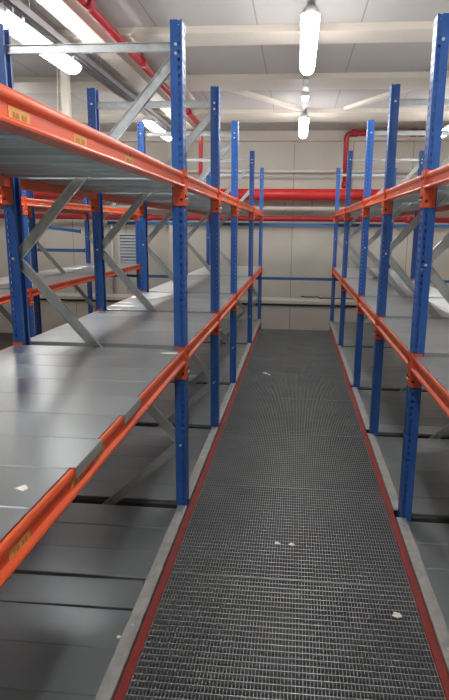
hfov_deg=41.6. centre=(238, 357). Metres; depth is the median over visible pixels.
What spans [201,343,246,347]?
metal shelf
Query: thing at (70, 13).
beam
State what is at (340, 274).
metal shelf
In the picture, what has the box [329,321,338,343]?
strip
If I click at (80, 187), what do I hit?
metal shelf
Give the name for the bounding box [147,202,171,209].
beam
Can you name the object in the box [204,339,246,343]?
metal shelf
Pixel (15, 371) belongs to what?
metal shelf
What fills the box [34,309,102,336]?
beam
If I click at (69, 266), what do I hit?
metal shelf
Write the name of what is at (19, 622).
metal shelf
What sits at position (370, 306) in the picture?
metal shelf
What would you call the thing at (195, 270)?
metal shelf
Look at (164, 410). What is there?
metal shelf
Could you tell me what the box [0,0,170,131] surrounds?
cable tray
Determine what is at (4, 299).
beam
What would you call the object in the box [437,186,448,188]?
metal shelf
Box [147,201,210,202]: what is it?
metal shelf
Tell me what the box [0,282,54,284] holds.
metal shelf
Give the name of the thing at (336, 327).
metal shelf
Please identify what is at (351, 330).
metal shelf
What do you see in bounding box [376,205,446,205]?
metal shelf
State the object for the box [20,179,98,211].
beam
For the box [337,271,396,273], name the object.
metal shelf
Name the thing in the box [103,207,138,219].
beam
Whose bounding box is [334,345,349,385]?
beam
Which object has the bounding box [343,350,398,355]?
metal shelf
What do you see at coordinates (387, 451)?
metal shelf
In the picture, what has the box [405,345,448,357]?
metal shelf
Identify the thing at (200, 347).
metal shelf
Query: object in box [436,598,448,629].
metal shelf
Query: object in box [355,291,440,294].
metal shelf
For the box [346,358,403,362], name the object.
metal shelf
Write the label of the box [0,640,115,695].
metal shelf
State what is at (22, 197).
beam
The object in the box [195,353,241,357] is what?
metal shelf
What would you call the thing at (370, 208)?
metal shelf
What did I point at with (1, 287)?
metal shelf
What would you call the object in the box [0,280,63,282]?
metal shelf
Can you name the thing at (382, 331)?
beam
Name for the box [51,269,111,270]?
metal shelf
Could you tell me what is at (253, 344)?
beam
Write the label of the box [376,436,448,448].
metal shelf
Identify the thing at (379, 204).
metal shelf
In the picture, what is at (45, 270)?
metal shelf
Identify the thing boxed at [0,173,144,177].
metal shelf
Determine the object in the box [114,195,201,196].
metal shelf
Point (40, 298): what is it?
trim
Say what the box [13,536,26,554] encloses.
print
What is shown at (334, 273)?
beam
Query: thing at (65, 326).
metal shelf
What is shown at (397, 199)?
metal shelf
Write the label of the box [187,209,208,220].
beam
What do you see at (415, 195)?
metal shelf
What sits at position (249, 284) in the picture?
beam
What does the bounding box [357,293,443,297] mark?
metal shelf
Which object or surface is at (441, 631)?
strip
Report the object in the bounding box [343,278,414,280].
metal shelf
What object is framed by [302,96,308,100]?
diffuser
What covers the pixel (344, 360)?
strip
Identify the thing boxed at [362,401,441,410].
metal shelf
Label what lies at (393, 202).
metal shelf
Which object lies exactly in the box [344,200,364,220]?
beam
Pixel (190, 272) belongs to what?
metal shelf
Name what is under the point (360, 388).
bearer
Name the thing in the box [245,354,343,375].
floor grating
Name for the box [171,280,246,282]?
metal shelf
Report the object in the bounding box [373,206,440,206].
metal shelf
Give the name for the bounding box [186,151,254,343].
frame
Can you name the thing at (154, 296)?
metal shelf
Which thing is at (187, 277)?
metal shelf
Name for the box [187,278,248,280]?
metal shelf
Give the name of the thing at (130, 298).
metal shelf
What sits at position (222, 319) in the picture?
metal shelf
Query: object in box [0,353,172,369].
metal shelf
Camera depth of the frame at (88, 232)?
11.26 m
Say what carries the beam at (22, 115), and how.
attached to the frame
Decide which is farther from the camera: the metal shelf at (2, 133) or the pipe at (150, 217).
the pipe at (150, 217)
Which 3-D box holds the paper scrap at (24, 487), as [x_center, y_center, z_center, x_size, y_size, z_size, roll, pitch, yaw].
[-0.587,0.354,1.602,0.030,0.007,0.034,2,12,5]
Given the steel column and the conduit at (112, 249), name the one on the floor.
the steel column
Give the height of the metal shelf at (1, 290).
0.032 m
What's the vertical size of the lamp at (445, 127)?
0.168 m
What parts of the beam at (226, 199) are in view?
rail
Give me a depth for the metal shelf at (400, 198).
5.34 m
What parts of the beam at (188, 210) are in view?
rail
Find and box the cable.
[301,296,352,298]
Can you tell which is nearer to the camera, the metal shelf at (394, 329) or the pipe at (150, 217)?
the metal shelf at (394, 329)
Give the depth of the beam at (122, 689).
2.65 m
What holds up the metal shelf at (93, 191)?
on the beam at (194, 186)
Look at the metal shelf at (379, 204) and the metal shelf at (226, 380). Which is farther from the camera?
the metal shelf at (226, 380)
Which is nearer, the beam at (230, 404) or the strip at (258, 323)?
the beam at (230, 404)
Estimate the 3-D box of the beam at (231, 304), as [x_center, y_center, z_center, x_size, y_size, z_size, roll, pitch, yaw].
[-0.111,-0.455,5.723,0.074,0.195,1.492,2,12,5]
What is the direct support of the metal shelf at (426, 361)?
on the beam at (418, 374)
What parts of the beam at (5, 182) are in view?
rail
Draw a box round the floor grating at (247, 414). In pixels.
[223,397,362,436]
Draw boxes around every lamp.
[0,4,80,73]
[142,117,170,140]
[299,0,319,139]
[442,124,448,137]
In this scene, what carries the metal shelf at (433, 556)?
attached to the strip at (441, 631)
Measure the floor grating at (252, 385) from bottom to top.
0.032 m
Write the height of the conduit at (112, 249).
1.700 m
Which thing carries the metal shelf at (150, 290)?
on the beam at (249, 284)
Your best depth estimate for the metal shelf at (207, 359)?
7.85 m
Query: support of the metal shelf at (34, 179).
on the beam at (194, 186)
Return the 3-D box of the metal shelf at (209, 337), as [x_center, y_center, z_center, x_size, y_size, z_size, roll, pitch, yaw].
[-0.298,-0.307,9.457,0.970,0.032,0.250,2,12,5]
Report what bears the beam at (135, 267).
attached to the frame at (34, 260)
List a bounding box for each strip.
[94,505,186,699]
[189,427,217,503]
[216,383,235,426]
[236,343,251,383]
[252,319,260,342]
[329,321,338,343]
[337,345,352,385]
[351,387,369,429]
[367,433,398,511]
[396,517,448,673]
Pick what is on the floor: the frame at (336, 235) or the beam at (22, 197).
the frame at (336, 235)
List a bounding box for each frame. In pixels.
[0,19,188,577]
[0,189,34,337]
[27,190,98,334]
[83,198,140,313]
[87,86,219,429]
[137,121,238,383]
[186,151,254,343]
[206,168,263,328]
[330,168,396,329]
[339,150,423,347]
[353,120,448,390]
[369,84,448,438]
[393,13,448,577]
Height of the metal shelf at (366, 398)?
0.032 m
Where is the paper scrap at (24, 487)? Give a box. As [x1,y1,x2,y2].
[15,484,27,491]
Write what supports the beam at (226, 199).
attached to the frame at (100, 243)
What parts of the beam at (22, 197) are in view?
rail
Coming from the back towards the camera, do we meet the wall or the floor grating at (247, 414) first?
the wall
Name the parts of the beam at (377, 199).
rail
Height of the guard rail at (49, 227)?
0.204 m
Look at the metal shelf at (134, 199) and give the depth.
5.99 m
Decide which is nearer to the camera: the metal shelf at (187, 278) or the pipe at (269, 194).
the metal shelf at (187, 278)
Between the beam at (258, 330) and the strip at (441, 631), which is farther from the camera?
the beam at (258, 330)
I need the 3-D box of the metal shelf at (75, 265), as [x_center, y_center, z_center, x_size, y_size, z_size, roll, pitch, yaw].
[-2.465,-1.640,10.683,1.017,0.032,0.250,2,12,5]
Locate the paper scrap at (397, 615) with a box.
[392,612,401,618]
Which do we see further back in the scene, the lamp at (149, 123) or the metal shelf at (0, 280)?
the lamp at (149, 123)
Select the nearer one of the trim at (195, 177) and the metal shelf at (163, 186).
the metal shelf at (163, 186)
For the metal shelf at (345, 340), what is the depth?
9.23 m
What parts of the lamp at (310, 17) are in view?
tube lamp, lamp trunking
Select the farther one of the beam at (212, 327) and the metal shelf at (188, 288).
the metal shelf at (188, 288)
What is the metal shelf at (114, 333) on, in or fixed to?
on the beam at (212, 327)
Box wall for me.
[0,141,448,333]
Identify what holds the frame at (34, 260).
on the floor
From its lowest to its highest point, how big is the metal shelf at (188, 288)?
0.032 m
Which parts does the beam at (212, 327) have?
rail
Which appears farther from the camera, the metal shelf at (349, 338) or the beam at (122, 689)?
the metal shelf at (349, 338)
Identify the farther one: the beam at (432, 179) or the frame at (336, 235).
the frame at (336, 235)
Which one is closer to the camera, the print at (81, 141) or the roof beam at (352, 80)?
the print at (81, 141)
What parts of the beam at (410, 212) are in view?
rail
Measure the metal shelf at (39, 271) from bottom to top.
0.032 m
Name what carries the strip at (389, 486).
attached to the beam at (386, 501)
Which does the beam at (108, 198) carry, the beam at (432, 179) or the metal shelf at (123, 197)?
the metal shelf at (123, 197)
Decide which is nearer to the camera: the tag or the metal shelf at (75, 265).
the tag
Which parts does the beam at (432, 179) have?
rail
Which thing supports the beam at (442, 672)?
attached to the frame
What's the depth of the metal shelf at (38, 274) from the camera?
8.57 m
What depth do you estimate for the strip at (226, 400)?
5.89 m
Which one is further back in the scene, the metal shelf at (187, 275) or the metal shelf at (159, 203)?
the metal shelf at (187, 275)
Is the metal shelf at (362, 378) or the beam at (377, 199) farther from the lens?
the metal shelf at (362, 378)
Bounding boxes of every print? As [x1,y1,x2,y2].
[13,112,26,121]
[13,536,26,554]
[76,138,84,144]
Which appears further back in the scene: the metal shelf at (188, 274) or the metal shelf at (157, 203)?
the metal shelf at (188, 274)
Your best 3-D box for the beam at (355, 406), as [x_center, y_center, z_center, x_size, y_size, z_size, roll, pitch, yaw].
[1.144,0.528,5.812,0.060,0.100,1.498,2,12,5]
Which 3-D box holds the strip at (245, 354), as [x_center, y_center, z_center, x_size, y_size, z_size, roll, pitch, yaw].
[0.064,0.045,7.815,0.061,0.058,2.296,2,12,5]
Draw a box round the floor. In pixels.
[0,333,430,699]
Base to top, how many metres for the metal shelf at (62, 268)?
0.032 m
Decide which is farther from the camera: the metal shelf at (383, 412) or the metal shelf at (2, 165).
the metal shelf at (383, 412)
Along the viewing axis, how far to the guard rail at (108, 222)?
10.93 m
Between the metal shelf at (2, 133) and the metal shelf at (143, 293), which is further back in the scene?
the metal shelf at (143, 293)
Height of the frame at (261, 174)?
3.385 m
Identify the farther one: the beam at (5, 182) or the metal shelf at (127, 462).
the metal shelf at (127, 462)
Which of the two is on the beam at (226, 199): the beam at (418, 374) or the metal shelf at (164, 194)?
the metal shelf at (164, 194)
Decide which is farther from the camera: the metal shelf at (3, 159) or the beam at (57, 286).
the beam at (57, 286)
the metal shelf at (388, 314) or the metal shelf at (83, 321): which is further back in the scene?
the metal shelf at (388, 314)
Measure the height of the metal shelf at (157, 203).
0.032 m
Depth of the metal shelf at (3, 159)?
2.56 m
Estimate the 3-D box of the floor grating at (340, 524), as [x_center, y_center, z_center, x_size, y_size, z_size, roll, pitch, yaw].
[0.301,1.002,3.439,1.182,0.032,1.056,2,12,5]
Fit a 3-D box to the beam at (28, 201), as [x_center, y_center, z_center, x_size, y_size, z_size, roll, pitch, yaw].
[-2.236,-1.917,7.616,0.074,0.195,2.382,2,12,5]
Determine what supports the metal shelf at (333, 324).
on the strip at (331, 325)
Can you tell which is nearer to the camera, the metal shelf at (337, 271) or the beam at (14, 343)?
the beam at (14, 343)
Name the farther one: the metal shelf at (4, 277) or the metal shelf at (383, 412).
the metal shelf at (4, 277)
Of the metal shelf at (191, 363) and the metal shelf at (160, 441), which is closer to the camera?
the metal shelf at (160, 441)
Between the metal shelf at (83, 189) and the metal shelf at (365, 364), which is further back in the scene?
the metal shelf at (365, 364)
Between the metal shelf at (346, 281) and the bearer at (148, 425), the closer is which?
the bearer at (148, 425)
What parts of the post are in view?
tie rod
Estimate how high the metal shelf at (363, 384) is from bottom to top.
0.032 m
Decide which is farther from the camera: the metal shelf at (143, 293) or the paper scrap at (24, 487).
the metal shelf at (143, 293)
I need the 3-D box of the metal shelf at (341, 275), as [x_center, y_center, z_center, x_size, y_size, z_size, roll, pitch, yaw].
[2.083,-1.227,9.018,1.017,0.032,0.250,2,12,5]
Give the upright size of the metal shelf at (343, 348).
0.032 m
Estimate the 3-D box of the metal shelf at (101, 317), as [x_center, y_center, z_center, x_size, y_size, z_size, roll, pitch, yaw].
[-0.724,-0.293,4.638,1.017,0.032,0.229,2,12,5]
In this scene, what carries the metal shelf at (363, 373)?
on the strip at (344, 360)
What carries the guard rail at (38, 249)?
attached to the frame at (88, 232)
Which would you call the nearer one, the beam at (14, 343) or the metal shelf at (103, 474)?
the beam at (14, 343)
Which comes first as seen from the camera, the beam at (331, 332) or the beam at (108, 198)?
the beam at (108, 198)
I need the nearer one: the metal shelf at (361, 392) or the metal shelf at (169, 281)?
the metal shelf at (361, 392)
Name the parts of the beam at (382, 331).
rail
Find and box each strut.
[229,91,301,110]
[344,89,414,110]
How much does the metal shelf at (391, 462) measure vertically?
0.032 m
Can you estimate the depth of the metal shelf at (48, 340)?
3.67 m
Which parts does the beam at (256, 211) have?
rail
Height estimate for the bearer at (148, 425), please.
0.270 m
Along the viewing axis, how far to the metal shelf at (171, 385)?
6.52 m
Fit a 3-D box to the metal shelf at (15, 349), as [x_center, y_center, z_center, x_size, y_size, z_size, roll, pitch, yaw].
[-0.848,-0.020,3.394,1.017,0.032,0.250,2,12,5]
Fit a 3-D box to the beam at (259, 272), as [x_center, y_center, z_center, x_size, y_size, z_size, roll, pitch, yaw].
[0.310,-1.377,9.938,0.074,0.195,2.382,2,12,5]
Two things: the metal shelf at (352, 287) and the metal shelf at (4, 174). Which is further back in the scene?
the metal shelf at (352, 287)
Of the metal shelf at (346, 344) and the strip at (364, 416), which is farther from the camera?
the metal shelf at (346, 344)
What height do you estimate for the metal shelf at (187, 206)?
0.032 m
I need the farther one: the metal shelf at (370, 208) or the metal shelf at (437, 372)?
the metal shelf at (370, 208)
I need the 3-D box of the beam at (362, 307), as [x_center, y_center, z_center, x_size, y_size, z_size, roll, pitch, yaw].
[1.232,-0.414,5.598,0.074,0.195,1.492,2,12,5]
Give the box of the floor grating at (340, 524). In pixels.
[171,484,410,587]
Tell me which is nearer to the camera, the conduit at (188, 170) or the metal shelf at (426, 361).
the metal shelf at (426, 361)
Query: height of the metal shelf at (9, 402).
0.036 m
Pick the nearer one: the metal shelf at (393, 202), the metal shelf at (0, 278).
the metal shelf at (393, 202)
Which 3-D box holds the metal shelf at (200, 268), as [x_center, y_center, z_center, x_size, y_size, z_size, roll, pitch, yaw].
[-0.166,-1.515,10.220,1.017,0.032,0.250,2,12,5]
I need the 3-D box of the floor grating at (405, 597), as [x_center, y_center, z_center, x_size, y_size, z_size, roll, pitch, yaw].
[0.198,1.228,2.409,1.182,0.032,1.056,2,12,5]
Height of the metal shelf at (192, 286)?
0.032 m
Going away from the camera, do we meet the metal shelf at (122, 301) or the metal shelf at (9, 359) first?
the metal shelf at (9, 359)
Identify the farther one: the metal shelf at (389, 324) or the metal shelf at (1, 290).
the metal shelf at (1, 290)
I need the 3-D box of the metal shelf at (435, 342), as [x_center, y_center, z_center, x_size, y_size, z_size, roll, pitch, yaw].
[1.555,-0.073,3.746,1.017,0.032,0.229,2,12,5]
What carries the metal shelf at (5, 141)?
on the beam at (5, 182)
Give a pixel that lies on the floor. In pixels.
(6, 339)
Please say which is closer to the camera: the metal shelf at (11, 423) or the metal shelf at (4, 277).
the metal shelf at (11, 423)
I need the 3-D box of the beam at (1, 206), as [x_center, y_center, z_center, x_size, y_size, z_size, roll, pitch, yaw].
[-3.239,-1.948,7.710,0.074,0.195,2.382,2,12,5]
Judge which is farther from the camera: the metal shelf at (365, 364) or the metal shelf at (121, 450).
the metal shelf at (365, 364)
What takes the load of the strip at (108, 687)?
attached to the beam at (122, 689)
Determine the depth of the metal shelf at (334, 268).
10.45 m
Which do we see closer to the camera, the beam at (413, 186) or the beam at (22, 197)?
the beam at (413, 186)
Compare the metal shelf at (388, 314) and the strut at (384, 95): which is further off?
the strut at (384, 95)
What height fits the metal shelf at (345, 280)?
0.032 m
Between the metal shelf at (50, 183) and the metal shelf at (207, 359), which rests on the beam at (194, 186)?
the metal shelf at (50, 183)
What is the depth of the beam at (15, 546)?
1.69 m
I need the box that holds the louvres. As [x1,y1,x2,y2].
[118,233,141,263]
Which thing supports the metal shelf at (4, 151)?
on the beam at (22, 115)
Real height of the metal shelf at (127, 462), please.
0.032 m
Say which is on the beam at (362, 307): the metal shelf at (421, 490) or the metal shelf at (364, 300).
the metal shelf at (364, 300)
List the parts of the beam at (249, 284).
rail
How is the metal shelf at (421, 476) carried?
attached to the strip at (389, 486)
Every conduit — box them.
[103,205,448,211]
[110,213,114,293]
[187,169,417,172]
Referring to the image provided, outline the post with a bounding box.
[57,67,71,117]
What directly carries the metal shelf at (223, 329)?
attached to the strip at (258, 323)
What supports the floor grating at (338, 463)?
on the beam at (197, 491)
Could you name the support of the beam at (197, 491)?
attached to the frame at (18, 248)
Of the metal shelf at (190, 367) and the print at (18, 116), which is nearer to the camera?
the print at (18, 116)
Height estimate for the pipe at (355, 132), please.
1.067 m
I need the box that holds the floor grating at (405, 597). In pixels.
[124,572,445,699]
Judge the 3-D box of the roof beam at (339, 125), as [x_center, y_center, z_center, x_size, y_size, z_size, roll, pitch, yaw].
[0.150,-4.297,10.960,10.980,0.029,0.870,2,12,5]
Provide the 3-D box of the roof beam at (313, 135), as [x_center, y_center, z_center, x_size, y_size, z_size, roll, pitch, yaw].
[0.208,-4.343,11.572,10.980,0.199,0.190,2,12,5]
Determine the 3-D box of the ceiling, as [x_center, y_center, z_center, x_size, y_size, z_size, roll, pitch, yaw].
[-0.529,-2.875,4.155,11.200,0.100,15.600,2,12,5]
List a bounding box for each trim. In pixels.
[40,293,356,304]
[40,298,356,306]
[191,176,415,178]
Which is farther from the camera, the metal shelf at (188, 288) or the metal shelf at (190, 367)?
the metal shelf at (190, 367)
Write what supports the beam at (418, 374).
attached to the frame
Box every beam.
[0,83,187,205]
[0,174,12,204]
[0,195,25,214]
[0,205,31,217]
[0,288,31,305]
[0,342,22,350]
[0,346,188,587]
[10,21,433,45]
[13,71,448,92]
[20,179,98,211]
[25,196,90,214]
[31,275,97,304]
[34,208,86,219]
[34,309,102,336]
[36,0,194,129]
[59,107,448,122]
[83,121,448,131]
[101,130,448,141]
[102,194,144,215]
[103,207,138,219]
[105,264,140,276]
[113,503,195,699]
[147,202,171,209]
[186,170,220,212]
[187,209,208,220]
[187,311,220,375]
[190,426,223,502]
[220,188,238,215]
[220,293,237,320]
[220,383,239,425]
[235,198,253,219]
[237,276,253,305]
[237,343,254,382]
[251,266,261,280]
[253,329,259,342]
[254,207,263,221]
[330,331,336,344]
[331,267,341,282]
[334,208,344,221]
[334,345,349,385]
[340,277,357,302]
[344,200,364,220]
[347,386,365,431]
[356,295,375,337]
[361,189,383,217]
[362,432,393,513]
[374,315,409,384]
[381,170,423,213]
[388,514,448,699]
[392,211,414,222]
[406,352,448,417]
[416,205,448,215]
[420,163,448,207]
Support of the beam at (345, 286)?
attached to the frame at (365, 242)
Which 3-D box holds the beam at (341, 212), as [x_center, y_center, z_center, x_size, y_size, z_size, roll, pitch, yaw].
[1.664,-2.312,9.598,0.074,0.195,2.382,2,12,5]
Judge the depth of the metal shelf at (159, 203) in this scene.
6.83 m
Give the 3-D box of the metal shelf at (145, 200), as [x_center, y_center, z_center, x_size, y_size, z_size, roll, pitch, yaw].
[-0.545,-1.638,6.106,1.017,0.032,0.229,2,12,5]
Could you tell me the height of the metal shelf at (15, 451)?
0.036 m
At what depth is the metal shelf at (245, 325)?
10.64 m
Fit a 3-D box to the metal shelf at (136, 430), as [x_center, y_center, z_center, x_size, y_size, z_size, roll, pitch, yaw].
[-0.735,0.649,5.083,0.970,0.032,0.229,2,12,5]
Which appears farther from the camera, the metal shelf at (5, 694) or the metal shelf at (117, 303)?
the metal shelf at (117, 303)
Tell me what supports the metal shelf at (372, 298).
on the beam at (362, 307)
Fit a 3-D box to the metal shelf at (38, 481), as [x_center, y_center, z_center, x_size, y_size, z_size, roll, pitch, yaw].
[-1.020,0.356,1.673,1.017,0.032,0.250,2,12,5]
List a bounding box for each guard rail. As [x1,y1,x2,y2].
[28,223,80,233]
[37,248,84,252]
[107,221,448,227]
[110,274,448,282]
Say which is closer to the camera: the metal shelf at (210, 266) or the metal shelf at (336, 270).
the metal shelf at (336, 270)
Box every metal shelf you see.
[0,129,18,135]
[0,136,51,146]
[0,147,78,155]
[0,156,99,162]
[0,163,117,168]
[0,169,132,173]
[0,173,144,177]
[0,278,72,280]
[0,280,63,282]
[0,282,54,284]
[0,286,35,288]
[0,289,9,291]
[0,345,181,358]
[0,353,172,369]
[0,364,162,381]
[0,377,150,396]
[0,392,140,423]
[0,412,118,438]
[0,435,102,478]
[0,466,67,508]
[0,507,30,540]
[0,573,144,610]
[0,601,131,648]
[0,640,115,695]
[0,688,94,699]
[4,277,76,278]
[13,544,156,580]
[20,177,156,181]
[30,334,191,348]
[37,273,93,274]
[37,522,166,551]
[38,271,93,273]
[38,274,89,275]
[40,276,85,277]
[41,329,197,338]
[45,182,165,184]
[45,270,107,271]
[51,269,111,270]
[54,323,202,332]
[56,503,175,528]
[59,185,171,187]
[62,268,111,269]
[63,267,110,268]
[69,266,125,267]
[75,265,129,266]
[75,480,175,502]
[78,319,207,326]
[79,187,171,189]
[79,315,211,321]
[81,264,133,265]
[83,189,171,190]
[88,311,215,317]
[90,467,191,484]
[93,191,189,192]
[101,456,196,471]
[102,193,198,195]
[107,306,220,312]
[110,302,223,307]
[110,445,201,459]
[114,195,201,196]
[119,435,206,447]
[120,300,226,304]
[123,197,204,197]
[125,297,229,301]
[127,426,209,437]
[129,198,210,199]
[132,295,231,298]
[134,199,210,200]
[136,414,210,426]
[142,292,234,296]
[145,200,196,200]
[145,407,216,416]
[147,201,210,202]
[149,289,237,293]
[151,287,239,290]
[153,400,221,408]
[156,285,241,287]
[156,394,224,402]
[157,203,225,204]
[159,203,222,203]
[161,283,242,285]
[161,388,226,395]
[166,281,244,284]
[166,383,228,389]
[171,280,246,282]
[171,376,229,383]
[187,206,230,206]
[187,275,250,277]
[187,277,249,278]
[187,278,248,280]
[188,272,253,274]
[188,274,247,275]
[189,357,240,362]
[189,361,238,366]
[189,366,236,371]
[189,370,229,376]
[193,271,254,273]
[195,270,255,272]
[195,349,243,354]
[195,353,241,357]
[197,269,256,270]
[198,346,244,350]
[200,268,257,269]
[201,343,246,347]
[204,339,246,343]
[206,336,246,339]
[209,333,250,336]
[210,266,259,267]
[220,321,256,323]
[220,324,255,326]
[220,326,253,328]
[220,328,253,331]
[221,319,256,321]
[223,331,246,333]
[333,322,373,324]
[333,324,374,326]
[334,268,391,269]
[334,326,374,329]
[335,329,373,331]
[336,270,394,271]
[336,331,373,334]
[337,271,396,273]
[337,334,373,336]
[338,336,374,339]
[339,273,396,274]
[340,274,397,275]
[341,275,398,276]
[341,276,409,278]
[342,347,394,351]
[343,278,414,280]
[343,342,391,347]
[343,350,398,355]
[344,339,388,343]
[345,280,414,282]
[345,354,400,358]
[346,281,414,283]
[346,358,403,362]
[348,283,405,285]
[348,362,406,367]
[349,366,406,372]
[350,285,432,287]
[351,371,406,376]
[352,287,436,289]
[353,289,438,291]
[353,376,405,382]
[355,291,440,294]
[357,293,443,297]
[358,390,431,397]
[360,381,425,390]
[360,395,436,403]
[361,297,445,300]
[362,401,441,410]
[363,299,448,303]
[365,302,448,306]
[365,408,447,417]
[368,305,448,309]
[368,415,448,425]
[370,208,419,208]
[371,308,448,312]
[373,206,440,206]
[375,312,448,318]
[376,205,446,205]
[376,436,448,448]
[378,424,448,436]
[379,204,448,204]
[379,446,448,459]
[380,317,448,323]
[383,457,448,470]
[384,322,448,327]
[388,327,448,333]
[388,469,448,483]
[392,481,448,498]
[393,199,448,200]
[393,201,448,201]
[393,202,448,202]
[393,332,448,338]
[398,497,448,517]
[399,338,448,345]
[400,198,448,199]
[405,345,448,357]
[407,194,448,196]
[408,521,448,544]
[416,357,448,366]
[416,543,448,569]
[425,367,448,378]
[426,569,448,598]
[436,379,448,391]
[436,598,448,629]
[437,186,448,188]
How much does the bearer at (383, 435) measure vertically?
0.270 m
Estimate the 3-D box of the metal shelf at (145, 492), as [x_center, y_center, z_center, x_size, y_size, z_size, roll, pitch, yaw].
[-0.848,0.897,3.961,0.970,0.032,0.229,2,12,5]
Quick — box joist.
[174,581,405,615]
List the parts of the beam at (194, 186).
rail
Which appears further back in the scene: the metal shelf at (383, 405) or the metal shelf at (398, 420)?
the metal shelf at (383, 405)
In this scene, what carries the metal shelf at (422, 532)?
attached to the strip at (441, 631)
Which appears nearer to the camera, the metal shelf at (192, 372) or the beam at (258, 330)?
the metal shelf at (192, 372)
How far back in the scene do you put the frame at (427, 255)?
3.26 m
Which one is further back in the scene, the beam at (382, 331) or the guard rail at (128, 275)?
the guard rail at (128, 275)
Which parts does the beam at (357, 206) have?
rail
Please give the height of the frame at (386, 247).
3.385 m
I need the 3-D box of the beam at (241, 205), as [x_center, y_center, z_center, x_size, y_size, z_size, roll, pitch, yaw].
[0.088,-1.845,7.399,0.074,0.195,2.382,2,12,5]
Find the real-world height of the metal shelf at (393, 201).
0.032 m
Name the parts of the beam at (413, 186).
rail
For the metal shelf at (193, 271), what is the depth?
9.48 m
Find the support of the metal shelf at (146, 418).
attached to the strip at (226, 400)
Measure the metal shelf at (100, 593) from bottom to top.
0.032 m
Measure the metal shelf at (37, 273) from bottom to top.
0.032 m
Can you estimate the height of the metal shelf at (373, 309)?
0.032 m
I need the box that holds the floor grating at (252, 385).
[235,372,351,400]
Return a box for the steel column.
[168,141,172,279]
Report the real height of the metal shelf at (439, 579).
0.032 m
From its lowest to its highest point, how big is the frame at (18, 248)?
3.385 m
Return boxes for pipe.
[0,187,380,200]
[0,214,448,222]
[77,0,202,176]
[341,129,424,188]
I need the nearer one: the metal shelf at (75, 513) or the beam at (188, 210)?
the metal shelf at (75, 513)
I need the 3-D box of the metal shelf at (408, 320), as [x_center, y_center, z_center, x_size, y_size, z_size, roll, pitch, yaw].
[1.645,-0.270,4.644,1.017,0.032,0.229,2,12,5]
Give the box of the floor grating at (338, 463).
[204,431,380,492]
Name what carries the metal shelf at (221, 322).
attached to the strip at (258, 323)
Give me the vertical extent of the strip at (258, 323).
0.058 m
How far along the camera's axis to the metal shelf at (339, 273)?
9.51 m
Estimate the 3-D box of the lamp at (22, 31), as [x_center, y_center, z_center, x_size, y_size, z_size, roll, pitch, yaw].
[-1.718,-2.746,5.125,0.202,0.185,1.580,2,12,5]
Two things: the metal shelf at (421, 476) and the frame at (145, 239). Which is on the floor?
the frame at (145, 239)
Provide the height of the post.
1.179 m
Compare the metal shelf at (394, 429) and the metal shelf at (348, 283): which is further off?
the metal shelf at (348, 283)
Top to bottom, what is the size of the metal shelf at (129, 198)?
0.032 m
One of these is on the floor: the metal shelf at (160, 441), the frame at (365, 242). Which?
the frame at (365, 242)
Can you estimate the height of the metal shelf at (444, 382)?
0.032 m
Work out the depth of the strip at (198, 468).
4.38 m
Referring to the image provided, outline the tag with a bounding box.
[161,351,177,353]
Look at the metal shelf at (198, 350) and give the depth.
8.35 m
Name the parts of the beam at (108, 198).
rail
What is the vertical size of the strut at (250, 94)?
0.050 m
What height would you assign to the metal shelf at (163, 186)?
0.032 m
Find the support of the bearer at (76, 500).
attached to the frame at (18, 248)
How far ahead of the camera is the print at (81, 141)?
1.74 m
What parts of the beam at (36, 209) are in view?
rail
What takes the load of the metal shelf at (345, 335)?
on the strip at (331, 325)
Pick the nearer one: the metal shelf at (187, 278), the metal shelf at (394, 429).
the metal shelf at (394, 429)
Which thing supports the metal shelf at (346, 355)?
on the strip at (344, 360)
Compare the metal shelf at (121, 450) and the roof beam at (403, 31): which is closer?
the metal shelf at (121, 450)
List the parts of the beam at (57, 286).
rail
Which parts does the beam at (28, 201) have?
rail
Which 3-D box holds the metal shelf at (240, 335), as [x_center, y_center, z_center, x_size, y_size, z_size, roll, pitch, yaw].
[-0.273,-0.359,9.704,0.970,0.032,0.250,2,12,5]
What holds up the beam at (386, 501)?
attached to the frame at (427, 255)
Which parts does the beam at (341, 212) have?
rail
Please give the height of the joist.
0.099 m
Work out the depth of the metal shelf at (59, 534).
3.34 m
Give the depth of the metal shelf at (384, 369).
7.40 m
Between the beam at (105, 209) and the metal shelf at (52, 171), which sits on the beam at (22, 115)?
the metal shelf at (52, 171)
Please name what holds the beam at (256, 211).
attached to the frame at (251, 165)
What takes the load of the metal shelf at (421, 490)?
attached to the strip at (389, 486)
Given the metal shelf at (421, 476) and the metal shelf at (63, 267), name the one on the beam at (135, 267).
the metal shelf at (63, 267)
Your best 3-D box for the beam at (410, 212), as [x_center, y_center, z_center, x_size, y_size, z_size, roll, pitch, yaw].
[2.667,-2.282,9.504,0.074,0.195,2.382,2,12,5]
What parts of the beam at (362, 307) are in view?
rail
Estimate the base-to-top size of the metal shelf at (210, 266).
0.032 m
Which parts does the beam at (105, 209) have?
rail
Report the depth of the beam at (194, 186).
4.07 m
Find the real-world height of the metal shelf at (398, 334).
0.032 m
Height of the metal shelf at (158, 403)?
0.032 m
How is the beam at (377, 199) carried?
attached to the frame at (386, 247)
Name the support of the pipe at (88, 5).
hanging from the roof beam
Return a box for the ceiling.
[8,0,448,110]
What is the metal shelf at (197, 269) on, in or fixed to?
on the beam at (259, 272)
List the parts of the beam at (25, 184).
rail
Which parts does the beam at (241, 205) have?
rail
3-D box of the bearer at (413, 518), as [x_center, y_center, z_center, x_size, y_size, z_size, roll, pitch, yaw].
[1.507,1.128,3.626,0.900,0.270,0.020,2,12,5]
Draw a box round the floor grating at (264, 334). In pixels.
[256,329,332,341]
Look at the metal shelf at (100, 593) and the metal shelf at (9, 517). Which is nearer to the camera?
the metal shelf at (9, 517)
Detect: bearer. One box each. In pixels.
[71,498,175,526]
[135,424,210,428]
[170,382,229,401]
[360,388,426,391]
[378,434,448,438]
[411,516,448,523]
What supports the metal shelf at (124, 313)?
on the beam at (212, 327)
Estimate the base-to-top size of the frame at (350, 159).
3.385 m

